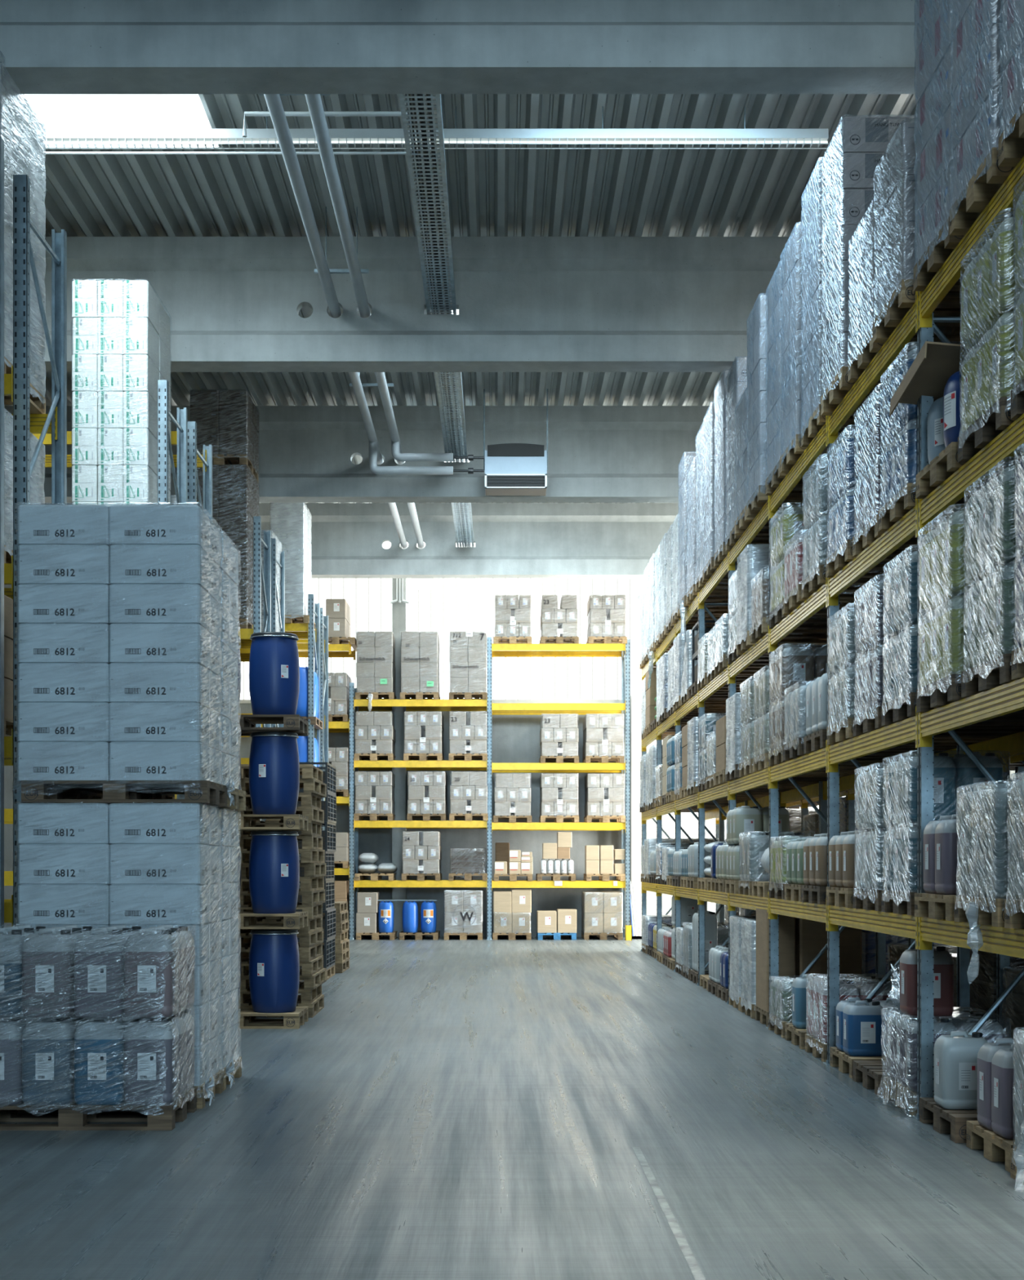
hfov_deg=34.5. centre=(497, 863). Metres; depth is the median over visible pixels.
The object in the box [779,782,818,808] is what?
beam
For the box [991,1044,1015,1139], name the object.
jerrycan
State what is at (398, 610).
pillar
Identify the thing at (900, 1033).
load
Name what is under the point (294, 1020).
pallet
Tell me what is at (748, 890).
pallet
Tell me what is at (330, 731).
beam
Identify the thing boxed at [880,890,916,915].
pallet
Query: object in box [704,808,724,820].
beam
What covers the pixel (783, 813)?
jerrycan
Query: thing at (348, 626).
carton
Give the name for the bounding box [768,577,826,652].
beam
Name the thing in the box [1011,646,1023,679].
pallet
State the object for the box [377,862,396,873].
wrapped bundle
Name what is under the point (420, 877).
pallet
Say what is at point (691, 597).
pallet
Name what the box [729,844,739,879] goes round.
jerrycan
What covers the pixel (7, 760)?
beam
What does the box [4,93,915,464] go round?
ceiling
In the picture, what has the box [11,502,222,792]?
load
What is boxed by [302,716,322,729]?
pallet
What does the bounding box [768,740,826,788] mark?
beam
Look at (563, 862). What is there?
jerrycan
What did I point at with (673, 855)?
jerrycan
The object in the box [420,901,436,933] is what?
drum
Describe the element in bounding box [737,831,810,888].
load
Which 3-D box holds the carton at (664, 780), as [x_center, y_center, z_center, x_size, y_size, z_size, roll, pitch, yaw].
[2.888,-1.220,25.583,0.585,0.299,0.775,0,0,0]
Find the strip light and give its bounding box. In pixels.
[45,106,828,148]
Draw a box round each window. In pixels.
[27,93,223,149]
[239,541,642,703]
[630,694,675,936]
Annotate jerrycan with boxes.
[539,858,546,874]
[546,858,553,874]
[553,858,559,874]
[560,858,566,874]
[567,858,573,874]
[647,921,656,946]
[648,922,664,946]
[649,848,656,874]
[650,922,666,947]
[651,850,654,874]
[653,850,656,875]
[653,923,668,948]
[653,924,668,949]
[655,924,671,948]
[657,926,673,951]
[658,927,672,952]
[660,928,671,954]
[662,928,671,955]
[664,929,671,955]
[666,738,671,765]
[666,766,669,792]
[666,932,671,957]
[667,847,675,875]
[668,737,674,764]
[668,764,675,791]
[669,848,684,875]
[670,736,675,764]
[670,764,675,791]
[671,847,687,875]
[671,926,682,959]
[672,849,680,875]
[675,848,683,876]
[676,848,686,876]
[680,847,688,876]
[683,849,687,876]
[685,850,688,876]
[687,842,696,877]
[689,842,708,877]
[692,841,711,877]
[692,911,710,970]
[694,911,711,971]
[696,911,717,973]
[708,945,728,980]
[711,841,724,878]
[711,946,725,982]
[714,947,728,983]
[715,842,726,879]
[718,842,728,879]
[720,950,728,986]
[721,844,728,879]
[722,953,728,988]
[726,807,737,844]
[726,844,737,879]
[729,806,752,844]
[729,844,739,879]
[733,805,761,843]
[733,845,742,880]
[760,805,788,833]
[786,838,801,884]
[791,837,807,884]
[791,973,817,1028]
[796,840,804,884]
[803,834,820,885]
[805,680,814,735]
[808,833,839,885]
[811,676,820,733]
[814,834,826,886]
[817,673,826,730]
[828,831,847,887]
[835,831,855,887]
[835,997,871,1052]
[842,830,867,888]
[842,1000,885,1056]
[878,997,893,1007]
[883,1001,900,1053]
[899,946,953,1016]
[923,815,955,893]
[933,1031,987,1109]
[934,814,959,894]
[977,1037,1013,1130]
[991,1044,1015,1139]
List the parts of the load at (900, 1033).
handle, handle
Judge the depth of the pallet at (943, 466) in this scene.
9.62 m
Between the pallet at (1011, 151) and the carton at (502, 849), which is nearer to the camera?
the pallet at (1011, 151)
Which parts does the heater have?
suspension rod, outlet frame, casing, suspension rod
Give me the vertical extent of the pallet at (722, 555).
0.144 m
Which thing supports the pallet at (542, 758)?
on the beam at (493, 771)
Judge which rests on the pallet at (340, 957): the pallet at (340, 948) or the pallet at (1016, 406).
the pallet at (340, 948)
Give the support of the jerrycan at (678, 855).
on the pallet at (675, 879)
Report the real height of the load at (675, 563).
1.418 m
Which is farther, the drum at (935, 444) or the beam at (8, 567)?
the beam at (8, 567)
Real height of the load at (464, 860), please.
0.644 m
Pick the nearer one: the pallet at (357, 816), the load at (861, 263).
the load at (861, 263)
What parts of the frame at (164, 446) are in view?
post, post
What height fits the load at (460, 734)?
0.955 m
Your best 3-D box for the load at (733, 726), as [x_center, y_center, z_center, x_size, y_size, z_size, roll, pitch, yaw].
[2.869,-1.408,18.094,0.662,0.877,0.847,0,0,0]
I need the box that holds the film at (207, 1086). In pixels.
[204,1073,214,1106]
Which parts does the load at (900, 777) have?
handle, handle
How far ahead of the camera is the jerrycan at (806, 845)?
13.69 m
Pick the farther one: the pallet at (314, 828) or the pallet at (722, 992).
the pallet at (722, 992)
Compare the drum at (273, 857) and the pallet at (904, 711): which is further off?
the drum at (273, 857)
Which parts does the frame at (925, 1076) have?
plate, post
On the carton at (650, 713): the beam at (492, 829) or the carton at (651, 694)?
the carton at (651, 694)
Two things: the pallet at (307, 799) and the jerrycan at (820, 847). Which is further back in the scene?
the pallet at (307, 799)
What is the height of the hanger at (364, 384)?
0.725 m
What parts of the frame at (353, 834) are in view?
post, post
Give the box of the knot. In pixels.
[226,777,235,805]
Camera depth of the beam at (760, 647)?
17.11 m
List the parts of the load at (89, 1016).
handle, handle, handle, handle, handle, handle, handle, handle, handle, handle, handle, handle, handle, handle, handle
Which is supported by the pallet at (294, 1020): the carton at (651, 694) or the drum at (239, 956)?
the drum at (239, 956)
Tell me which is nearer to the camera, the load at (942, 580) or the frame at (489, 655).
the load at (942, 580)
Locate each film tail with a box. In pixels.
[367,693,373,711]
[647,651,654,688]
[679,600,687,680]
[964,902,982,984]
[1013,1120,1023,1191]
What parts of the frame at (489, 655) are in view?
post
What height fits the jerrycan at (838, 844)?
0.430 m
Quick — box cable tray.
[398,93,474,546]
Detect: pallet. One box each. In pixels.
[0,1088,196,1130]
[4,356,45,413]
[4,545,13,563]
[4,717,13,736]
[21,780,227,806]
[75,786,245,810]
[192,1071,222,1108]
[212,454,258,483]
[218,1057,241,1090]
[236,618,253,628]
[236,714,308,736]
[237,806,324,823]
[237,902,322,919]
[237,911,308,928]
[237,1006,308,1028]
[238,814,308,831]
[238,820,321,836]
[238,835,322,849]
[238,888,324,905]
[238,915,322,933]
[238,928,323,947]
[238,981,321,1003]
[238,994,324,1017]
[240,764,323,782]
[240,778,326,797]
[240,848,324,862]
[240,862,326,876]
[240,875,324,891]
[240,942,322,961]
[240,955,323,975]
[240,968,326,989]
[245,792,320,808]
[284,614,315,631]
[295,901,347,913]
[299,964,334,980]
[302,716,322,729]
[322,911,348,923]
[322,939,349,953]
[328,636,356,651]
[328,714,349,721]
[333,861,349,868]
[334,930,347,942]
[334,949,349,963]
[334,958,349,973]
[335,920,348,933]
[336,789,349,796]
[353,813,395,820]
[354,753,395,760]
[355,692,396,699]
[355,873,395,880]
[355,930,397,939]
[399,930,439,939]
[400,692,440,699]
[401,873,441,880]
[403,753,444,760]
[407,813,447,820]
[444,930,483,939]
[448,692,487,699]
[448,753,487,760]
[448,813,487,820]
[448,873,487,880]
[492,931,531,939]
[493,636,532,643]
[493,815,531,822]
[493,873,532,880]
[535,873,575,880]
[536,932,576,939]
[538,755,578,762]
[538,815,578,822]
[539,636,578,643]
[581,930,622,939]
[582,755,623,762]
[583,815,625,822]
[583,873,625,880]
[586,636,626,643]
[639,657,656,669]
[640,728,666,739]
[640,802,706,812]
[640,873,644,882]
[641,943,648,953]
[643,648,663,662]
[644,724,681,735]
[644,804,713,810]
[644,874,648,883]
[647,946,653,956]
[648,641,672,655]
[648,798,717,808]
[648,874,655,883]
[649,719,683,731]
[652,948,656,958]
[653,633,673,648]
[654,795,728,807]
[655,875,661,884]
[656,717,687,726]
[656,951,662,963]
[658,708,697,722]
[659,625,686,641]
[661,794,728,804]
[661,875,666,884]
[662,954,669,965]
[665,616,716,633]
[665,791,744,803]
[666,703,725,716]
[666,875,671,885]
[666,957,675,970]
[671,608,728,623]
[671,875,679,886]
[672,695,725,711]
[673,787,755,800]
[675,961,684,975]
[677,595,728,614]
[680,688,726,705]
[680,785,768,798]
[680,876,686,887]
[682,965,693,979]
[686,583,728,604]
[686,782,768,795]
[686,876,697,888]
[688,681,741,698]
[689,969,708,984]
[695,570,728,591]
[697,672,749,690]
[697,777,791,791]
[697,877,711,889]
[699,974,709,990]
[702,556,737,580]
[705,773,807,789]
[706,664,758,683]
[706,878,717,890]
[707,979,720,996]
[713,542,738,567]
[714,653,768,675]
[714,769,818,785]
[714,879,728,892]
[716,985,728,1002]
[724,527,768,551]
[724,764,839,781]
[724,880,737,893]
[727,644,822,664]
[728,996,740,1010]
[734,505,782,535]
[736,630,826,654]
[737,880,751,895]
[738,759,859,777]
[740,998,754,1018]
[746,484,803,517]
[750,617,826,643]
[751,881,768,897]
[752,752,875,772]
[754,1005,768,1026]
[764,460,816,495]
[768,602,840,629]
[768,745,897,766]
[768,882,789,899]
[768,1013,791,1038]
[779,434,843,473]
[782,583,863,614]
[782,737,915,760]
[784,884,800,902]
[784,1023,808,1048]
[785,807,799,809]
[788,801,818,807]
[800,404,869,447]
[800,564,888,599]
[800,884,826,904]
[803,728,956,754]
[804,1034,826,1062]
[820,366,894,415]
[825,539,916,577]
[826,717,1001,745]
[826,886,852,907]
[829,1047,885,1078]
[847,326,960,382]
[852,513,941,556]
[852,888,888,911]
[852,1060,887,1095]
[853,706,1023,736]
[872,279,961,342]
[878,483,983,531]
[880,692,1023,726]
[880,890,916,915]
[883,1076,933,1115]
[913,216,1008,291]
[914,893,960,920]
[915,441,1023,498]
[915,674,1023,712]
[919,1097,977,1142]
[949,146,1015,235]
[954,895,1014,927]
[957,396,1023,462]
[960,653,1014,697]
[966,1120,1016,1172]
[998,101,1023,166]
[1004,899,1023,928]
[1009,761,1023,766]
[1009,766,1014,770]
[1009,1148,1023,1179]
[1010,378,1023,419]
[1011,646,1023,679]
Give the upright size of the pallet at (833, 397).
0.144 m
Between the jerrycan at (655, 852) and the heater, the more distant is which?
the jerrycan at (655, 852)
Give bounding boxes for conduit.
[45,151,406,154]
[242,111,407,137]
[390,543,408,604]
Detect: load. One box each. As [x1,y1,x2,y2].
[0,50,45,404]
[0,924,195,1115]
[4,408,44,555]
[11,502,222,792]
[14,801,223,1098]
[71,280,170,506]
[170,494,177,504]
[189,390,259,474]
[196,464,259,624]
[217,531,240,795]
[217,807,242,1074]
[261,529,281,631]
[269,502,311,623]
[328,672,351,715]
[328,747,349,790]
[354,711,395,755]
[354,771,395,814]
[356,631,395,696]
[400,631,439,696]
[401,831,441,873]
[404,711,443,755]
[407,771,447,814]
[443,888,483,933]
[448,711,486,754]
[449,631,486,696]
[449,771,487,814]
[449,848,486,873]
[492,911,530,933]
[493,773,530,816]
[494,595,530,640]
[539,714,577,756]
[539,773,577,816]
[540,595,577,640]
[581,890,622,933]
[582,714,623,758]
[584,773,624,816]
[586,595,626,640]
[639,576,644,663]
[639,754,644,808]
[640,677,645,736]
[640,844,644,879]
[641,915,671,949]
[643,563,649,657]
[644,752,648,806]
[644,838,718,879]
[648,553,654,652]
[648,744,662,804]
[653,544,660,642]
[654,764,662,803]
[655,656,661,721]
[655,843,693,879]
[658,533,689,633]
[658,653,667,716]
[661,847,685,880]
[665,524,715,627]
[666,645,673,712]
[671,513,726,618]
[672,633,684,704]
[674,732,683,794]
[675,927,683,970]
[677,451,696,608]
[680,629,697,698]
[682,922,728,975]
[685,457,728,596]
[686,716,697,790]
[694,424,704,584]
[697,633,712,684]
[697,712,725,787]
[702,400,715,573]
[705,731,716,783]
[706,624,717,675]
[713,368,768,559]
[714,613,728,666]
[724,355,747,545]
[724,692,746,774]
[724,904,737,924]
[727,569,737,657]
[728,915,755,1004]
[733,386,748,525]
[736,543,802,646]
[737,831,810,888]
[738,675,760,769]
[738,907,755,915]
[740,918,755,1010]
[746,293,767,510]
[751,566,768,634]
[753,665,768,763]
[764,260,782,482]
[768,502,808,621]
[768,643,826,759]
[768,835,813,893]
[768,975,801,1029]
[779,222,803,463]
[782,529,807,605]
[782,680,809,751]
[786,808,817,818]
[788,818,800,831]
[800,156,823,438]
[801,453,892,589]
[803,813,818,837]
[805,973,899,1053]
[820,114,916,399]
[826,424,860,565]
[826,602,864,736]
[839,795,868,834]
[847,199,875,365]
[852,573,893,728]
[853,382,888,544]
[853,762,898,902]
[861,929,942,979]
[872,118,963,326]
[876,1006,1010,1115]
[878,341,960,519]
[881,544,916,715]
[881,750,1009,906]
[887,942,971,985]
[913,0,1013,274]
[916,503,976,698]
[949,0,1003,218]
[951,954,971,1007]
[955,779,1020,912]
[958,207,1023,447]
[961,456,1023,682]
[969,949,1023,1017]
[998,0,1023,142]
[1001,966,1023,1041]
[1005,772,1023,915]
[1011,176,1023,402]
[1011,1026,1023,1171]
[1013,442,1023,664]
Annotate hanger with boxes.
[258,93,329,95]
[314,206,368,273]
[349,372,393,386]
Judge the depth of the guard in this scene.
34.00 m
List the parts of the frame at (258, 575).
post, post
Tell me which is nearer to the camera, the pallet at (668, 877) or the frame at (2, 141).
the frame at (2, 141)
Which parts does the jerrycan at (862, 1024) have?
handle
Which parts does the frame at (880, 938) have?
post, post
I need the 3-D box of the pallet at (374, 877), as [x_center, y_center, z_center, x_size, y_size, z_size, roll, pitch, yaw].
[-2.567,0.273,34.829,0.802,0.144,1.202,0,0,0]
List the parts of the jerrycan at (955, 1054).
handle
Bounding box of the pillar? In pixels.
[391,546,406,937]
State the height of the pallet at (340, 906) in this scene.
0.144 m
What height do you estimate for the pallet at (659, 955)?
0.144 m
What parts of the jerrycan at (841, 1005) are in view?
handle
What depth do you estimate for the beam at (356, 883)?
34.25 m
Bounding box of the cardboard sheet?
[888,341,969,415]
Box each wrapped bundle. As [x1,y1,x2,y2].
[357,862,377,873]
[358,853,378,862]
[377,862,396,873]
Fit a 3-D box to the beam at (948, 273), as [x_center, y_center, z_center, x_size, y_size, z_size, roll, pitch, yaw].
[2.637,-3.435,8.800,0.076,0.260,2.776,0,0,0]
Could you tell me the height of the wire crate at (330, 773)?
0.400 m
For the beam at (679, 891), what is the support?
attached to the frame at (701, 966)
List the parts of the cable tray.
rail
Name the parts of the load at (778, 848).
handle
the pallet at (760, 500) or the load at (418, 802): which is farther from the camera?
the load at (418, 802)
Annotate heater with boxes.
[483,388,547,495]
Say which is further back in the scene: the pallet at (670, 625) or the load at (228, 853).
the pallet at (670, 625)
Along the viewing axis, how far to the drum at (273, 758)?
15.84 m
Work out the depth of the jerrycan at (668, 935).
25.24 m
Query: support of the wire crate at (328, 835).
on the wire crate at (329, 855)
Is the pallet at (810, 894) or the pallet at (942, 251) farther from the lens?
the pallet at (810, 894)
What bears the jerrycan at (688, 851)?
on the pallet at (691, 882)
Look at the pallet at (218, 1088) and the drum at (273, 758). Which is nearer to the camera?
the pallet at (218, 1088)
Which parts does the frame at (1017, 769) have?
post, post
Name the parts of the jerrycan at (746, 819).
handle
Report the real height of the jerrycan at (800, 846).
0.410 m
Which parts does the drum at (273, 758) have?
lid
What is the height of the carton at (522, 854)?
0.099 m
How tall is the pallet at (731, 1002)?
0.144 m
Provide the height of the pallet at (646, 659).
0.144 m
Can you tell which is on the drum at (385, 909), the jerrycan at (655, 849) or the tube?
the tube
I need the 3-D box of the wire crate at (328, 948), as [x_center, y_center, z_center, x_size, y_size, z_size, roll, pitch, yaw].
[-2.718,1.236,22.899,0.801,0.400,1.201,0,0,0]
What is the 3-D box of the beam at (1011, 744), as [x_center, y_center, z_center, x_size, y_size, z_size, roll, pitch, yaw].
[3.697,-0.850,11.600,0.075,0.260,2.776,0,0,0]
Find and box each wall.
[4,584,855,937]
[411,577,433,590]
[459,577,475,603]
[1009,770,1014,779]
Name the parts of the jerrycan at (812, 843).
handle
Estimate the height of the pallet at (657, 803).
0.144 m
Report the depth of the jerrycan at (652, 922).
28.62 m
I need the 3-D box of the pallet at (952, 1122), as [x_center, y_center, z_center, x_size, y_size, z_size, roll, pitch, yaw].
[3.186,1.506,9.709,1.202,0.144,0.802,0,0,0]
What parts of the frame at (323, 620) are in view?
post, post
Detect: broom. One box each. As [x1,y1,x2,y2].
[630,884,636,938]
[630,900,633,936]
[631,879,641,938]
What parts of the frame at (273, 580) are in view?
post, post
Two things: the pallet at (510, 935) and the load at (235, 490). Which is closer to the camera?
the load at (235, 490)
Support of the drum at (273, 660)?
on the pallet at (295, 723)
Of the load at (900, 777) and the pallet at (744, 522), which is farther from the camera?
the pallet at (744, 522)
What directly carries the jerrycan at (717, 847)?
on the pallet at (719, 884)
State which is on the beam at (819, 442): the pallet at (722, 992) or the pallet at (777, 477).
the pallet at (777, 477)
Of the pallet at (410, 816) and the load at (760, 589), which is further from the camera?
the pallet at (410, 816)
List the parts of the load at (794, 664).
handle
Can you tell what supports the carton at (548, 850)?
on the jerrycan at (549, 862)
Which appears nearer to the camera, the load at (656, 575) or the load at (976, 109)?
the load at (976, 109)
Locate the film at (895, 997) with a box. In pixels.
[887,964,905,1014]
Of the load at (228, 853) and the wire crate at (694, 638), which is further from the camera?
the wire crate at (694, 638)
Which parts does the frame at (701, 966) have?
post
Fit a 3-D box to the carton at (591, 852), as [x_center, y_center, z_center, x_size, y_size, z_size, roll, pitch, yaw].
[1.976,-0.237,34.480,0.280,0.297,0.400,0,0,0]
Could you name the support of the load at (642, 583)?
on the pallet at (641, 665)
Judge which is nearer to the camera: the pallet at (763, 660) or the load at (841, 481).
the load at (841, 481)
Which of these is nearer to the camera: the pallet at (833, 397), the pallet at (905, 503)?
the pallet at (905, 503)
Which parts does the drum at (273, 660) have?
lid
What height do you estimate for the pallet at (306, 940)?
0.144 m
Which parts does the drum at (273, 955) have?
lid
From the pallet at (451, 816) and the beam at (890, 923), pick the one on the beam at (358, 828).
the pallet at (451, 816)
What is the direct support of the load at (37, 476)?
on the pallet
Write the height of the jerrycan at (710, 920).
0.810 m
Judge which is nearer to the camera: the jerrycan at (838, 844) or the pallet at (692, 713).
the jerrycan at (838, 844)
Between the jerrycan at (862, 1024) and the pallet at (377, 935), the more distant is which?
the pallet at (377, 935)
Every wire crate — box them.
[295,880,334,910]
[295,908,335,940]
[297,791,336,823]
[297,821,335,851]
[297,937,335,969]
[298,762,336,795]
[299,851,333,880]
[691,620,721,657]
[691,652,697,684]
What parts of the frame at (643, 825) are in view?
post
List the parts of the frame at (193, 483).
post, post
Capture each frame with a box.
[0,136,4,928]
[13,174,66,926]
[157,379,186,799]
[186,421,212,521]
[253,515,271,924]
[271,537,284,727]
[307,594,319,766]
[320,607,328,830]
[349,682,358,939]
[486,636,492,939]
[621,639,630,937]
[640,709,671,951]
[654,655,724,960]
[672,720,751,971]
[695,601,779,986]
[715,823,719,922]
[724,561,826,1004]
[765,507,885,1029]
[800,800,818,836]
[822,431,969,1065]
[846,794,854,831]
[907,766,1023,949]
[911,311,1023,1120]
[995,760,1023,1031]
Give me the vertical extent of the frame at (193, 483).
6.560 m
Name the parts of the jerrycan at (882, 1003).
handle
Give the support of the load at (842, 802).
on the pallet
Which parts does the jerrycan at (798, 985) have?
handle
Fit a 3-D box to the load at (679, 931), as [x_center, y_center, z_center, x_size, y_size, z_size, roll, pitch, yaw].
[2.916,1.227,23.698,0.655,0.616,0.836,0,0,0]
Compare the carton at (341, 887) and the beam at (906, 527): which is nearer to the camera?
the beam at (906, 527)
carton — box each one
[4,595,13,639]
[4,635,13,680]
[4,677,13,719]
[325,599,347,621]
[328,617,347,640]
[333,846,349,861]
[334,880,348,897]
[334,897,349,915]
[335,832,349,847]
[342,622,350,644]
[347,604,350,625]
[355,912,377,933]
[356,892,379,912]
[493,891,511,912]
[494,861,506,874]
[495,842,509,873]
[508,849,520,861]
[508,861,520,874]
[511,888,531,912]
[520,852,532,857]
[520,857,532,862]
[520,862,533,874]
[536,910,556,933]
[542,843,556,858]
[556,831,571,847]
[556,847,569,858]
[556,908,576,933]
[584,845,599,859]
[584,859,599,874]
[599,845,613,859]
[599,859,613,874]
[613,848,625,859]
[613,863,625,874]
[644,667,656,691]
[644,705,656,726]
[645,686,656,709]
[662,735,674,757]
[662,755,670,777]
[662,775,666,795]
[671,895,706,926]
[681,724,687,747]
[681,745,688,767]
[681,765,687,787]
[715,715,726,746]
[715,742,725,772]
[755,906,795,1012]
[795,917,861,977]
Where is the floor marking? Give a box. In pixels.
[631,1146,705,1279]
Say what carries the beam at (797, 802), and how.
attached to the frame at (804, 811)
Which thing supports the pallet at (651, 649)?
on the beam at (645, 669)
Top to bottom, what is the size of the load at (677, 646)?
0.998 m
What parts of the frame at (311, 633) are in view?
post, post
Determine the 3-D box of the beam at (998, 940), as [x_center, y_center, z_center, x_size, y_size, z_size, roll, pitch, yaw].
[2.637,0.400,8.800,0.076,0.260,2.776,0,0,0]
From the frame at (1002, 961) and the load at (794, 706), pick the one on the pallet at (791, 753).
the load at (794, 706)
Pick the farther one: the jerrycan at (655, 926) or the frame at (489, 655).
the frame at (489, 655)
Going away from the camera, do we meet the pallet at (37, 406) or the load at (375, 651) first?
the pallet at (37, 406)
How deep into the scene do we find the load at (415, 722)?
34.24 m
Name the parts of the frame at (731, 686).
post, post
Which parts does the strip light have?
chain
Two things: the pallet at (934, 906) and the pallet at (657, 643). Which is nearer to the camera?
the pallet at (934, 906)
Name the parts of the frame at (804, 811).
post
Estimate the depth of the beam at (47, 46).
11.99 m
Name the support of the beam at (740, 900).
attached to the frame at (880, 938)
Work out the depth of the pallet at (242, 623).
23.60 m
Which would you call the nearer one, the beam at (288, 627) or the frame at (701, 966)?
the frame at (701, 966)
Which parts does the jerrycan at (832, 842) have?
handle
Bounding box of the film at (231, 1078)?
[225,1057,234,1088]
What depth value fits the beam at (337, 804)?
35.31 m
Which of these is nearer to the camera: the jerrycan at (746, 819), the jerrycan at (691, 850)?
the jerrycan at (746, 819)
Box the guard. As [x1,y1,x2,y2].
[624,924,631,940]
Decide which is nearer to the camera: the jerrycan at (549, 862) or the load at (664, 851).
the load at (664, 851)
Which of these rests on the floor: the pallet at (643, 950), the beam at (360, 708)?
the pallet at (643, 950)
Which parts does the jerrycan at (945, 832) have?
handle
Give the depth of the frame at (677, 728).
24.15 m
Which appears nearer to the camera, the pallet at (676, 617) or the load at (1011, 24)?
the load at (1011, 24)
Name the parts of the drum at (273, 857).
lid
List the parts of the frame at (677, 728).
post, post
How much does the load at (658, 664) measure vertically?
1.014 m
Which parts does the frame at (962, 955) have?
plate, post, post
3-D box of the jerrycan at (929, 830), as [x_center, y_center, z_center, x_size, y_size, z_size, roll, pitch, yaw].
[2.705,-0.056,9.837,0.288,0.470,0.259,0,0,0]
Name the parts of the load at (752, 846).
handle, handle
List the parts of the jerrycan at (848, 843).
handle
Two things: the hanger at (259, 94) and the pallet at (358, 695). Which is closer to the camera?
the hanger at (259, 94)
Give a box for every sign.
[554,880,561,885]
[613,880,617,885]
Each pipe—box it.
[263,93,484,549]
[304,93,484,549]
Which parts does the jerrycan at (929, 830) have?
handle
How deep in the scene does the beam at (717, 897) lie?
19.94 m
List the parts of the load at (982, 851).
handle, handle, handle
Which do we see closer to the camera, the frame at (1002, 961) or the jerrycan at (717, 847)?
the frame at (1002, 961)
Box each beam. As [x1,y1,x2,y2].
[0,0,915,93]
[4,364,13,402]
[4,405,710,502]
[4,555,13,591]
[4,587,13,599]
[4,728,13,764]
[4,756,13,765]
[4,808,13,822]
[4,871,13,885]
[4,894,13,926]
[4,899,11,902]
[11,406,57,439]
[32,431,177,444]
[44,236,789,372]
[44,449,206,471]
[44,502,679,577]
[238,628,253,639]
[238,639,251,648]
[239,648,250,653]
[240,653,249,662]
[240,728,315,737]
[240,757,248,764]
[284,623,307,631]
[284,628,315,642]
[296,639,307,643]
[297,640,324,653]
[297,641,351,653]
[297,649,355,660]
[313,719,349,731]
[328,723,355,733]
[333,865,349,878]
[336,793,349,806]
[336,803,348,805]
[353,696,486,709]
[353,757,486,770]
[353,817,486,830]
[353,877,486,890]
[358,706,486,711]
[358,767,486,770]
[358,827,486,828]
[360,880,482,880]
[491,640,625,653]
[491,700,625,713]
[491,760,625,773]
[491,819,625,832]
[491,878,625,890]
[492,650,621,657]
[492,710,621,715]
[492,769,621,773]
[492,829,621,830]
[492,880,616,880]
[641,648,656,680]
[641,724,656,751]
[641,807,656,823]
[641,881,656,896]
[656,626,674,662]
[656,712,674,739]
[656,801,674,819]
[656,884,674,896]
[674,591,697,638]
[674,690,697,725]
[674,788,697,814]
[674,886,697,904]
[697,551,728,608]
[697,664,728,706]
[697,781,728,808]
[697,888,728,911]
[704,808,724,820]
[715,817,726,823]
[721,801,744,819]
[728,495,768,570]
[728,625,768,684]
[728,761,768,799]
[728,892,768,919]
[746,795,768,807]
[768,415,826,519]
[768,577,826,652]
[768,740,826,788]
[768,897,826,930]
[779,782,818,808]
[786,800,800,808]
[800,791,846,808]
[822,770,866,799]
[826,291,917,444]
[826,495,917,606]
[826,706,917,772]
[826,905,917,949]
[846,788,855,799]
[917,155,1023,329]
[917,413,1023,534]
[917,677,1023,747]
[917,916,1023,958]
[933,748,956,757]
[963,731,1023,758]
[1000,753,1023,772]
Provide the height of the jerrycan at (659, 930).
0.410 m
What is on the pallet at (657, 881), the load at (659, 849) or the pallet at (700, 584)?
the load at (659, 849)
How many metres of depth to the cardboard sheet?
9.80 m
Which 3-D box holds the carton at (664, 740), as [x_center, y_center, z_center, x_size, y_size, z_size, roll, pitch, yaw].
[2.893,-1.821,25.590,0.585,0.299,0.775,0,0,0]
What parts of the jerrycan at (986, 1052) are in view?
handle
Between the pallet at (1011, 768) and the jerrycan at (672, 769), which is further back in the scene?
the jerrycan at (672, 769)
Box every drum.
[235,635,240,706]
[235,831,240,902]
[236,733,240,811]
[236,930,240,999]
[248,631,299,714]
[248,731,299,814]
[248,831,299,913]
[248,928,299,1013]
[296,666,315,717]
[296,736,315,765]
[313,671,318,717]
[314,737,318,766]
[377,901,394,933]
[402,901,417,933]
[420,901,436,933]
[927,396,945,464]
[942,369,962,447]
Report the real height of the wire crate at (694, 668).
0.400 m
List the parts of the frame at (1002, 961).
post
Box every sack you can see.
[703,841,726,853]
[703,854,711,865]
[703,866,711,876]
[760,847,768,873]
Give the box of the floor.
[0,937,1023,1279]
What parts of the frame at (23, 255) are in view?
post, post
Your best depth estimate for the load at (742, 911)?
26.55 m
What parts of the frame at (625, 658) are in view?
post, post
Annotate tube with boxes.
[377,899,436,901]
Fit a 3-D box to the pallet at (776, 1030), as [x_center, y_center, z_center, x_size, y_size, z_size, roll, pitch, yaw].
[3.181,1.506,15.307,1.202,0.144,0.802,0,0,0]
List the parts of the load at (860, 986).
handle, handle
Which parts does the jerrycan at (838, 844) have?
handle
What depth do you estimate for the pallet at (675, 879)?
23.62 m
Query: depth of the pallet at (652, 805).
27.42 m
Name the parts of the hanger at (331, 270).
rod, rod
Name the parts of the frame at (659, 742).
post, post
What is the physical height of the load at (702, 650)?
0.597 m
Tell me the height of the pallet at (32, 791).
0.144 m
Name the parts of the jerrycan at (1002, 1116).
handle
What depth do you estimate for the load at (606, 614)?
34.24 m
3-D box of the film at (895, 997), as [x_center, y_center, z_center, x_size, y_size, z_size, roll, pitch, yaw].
[2.666,0.830,10.891,0.167,0.334,0.400,0,0,0]

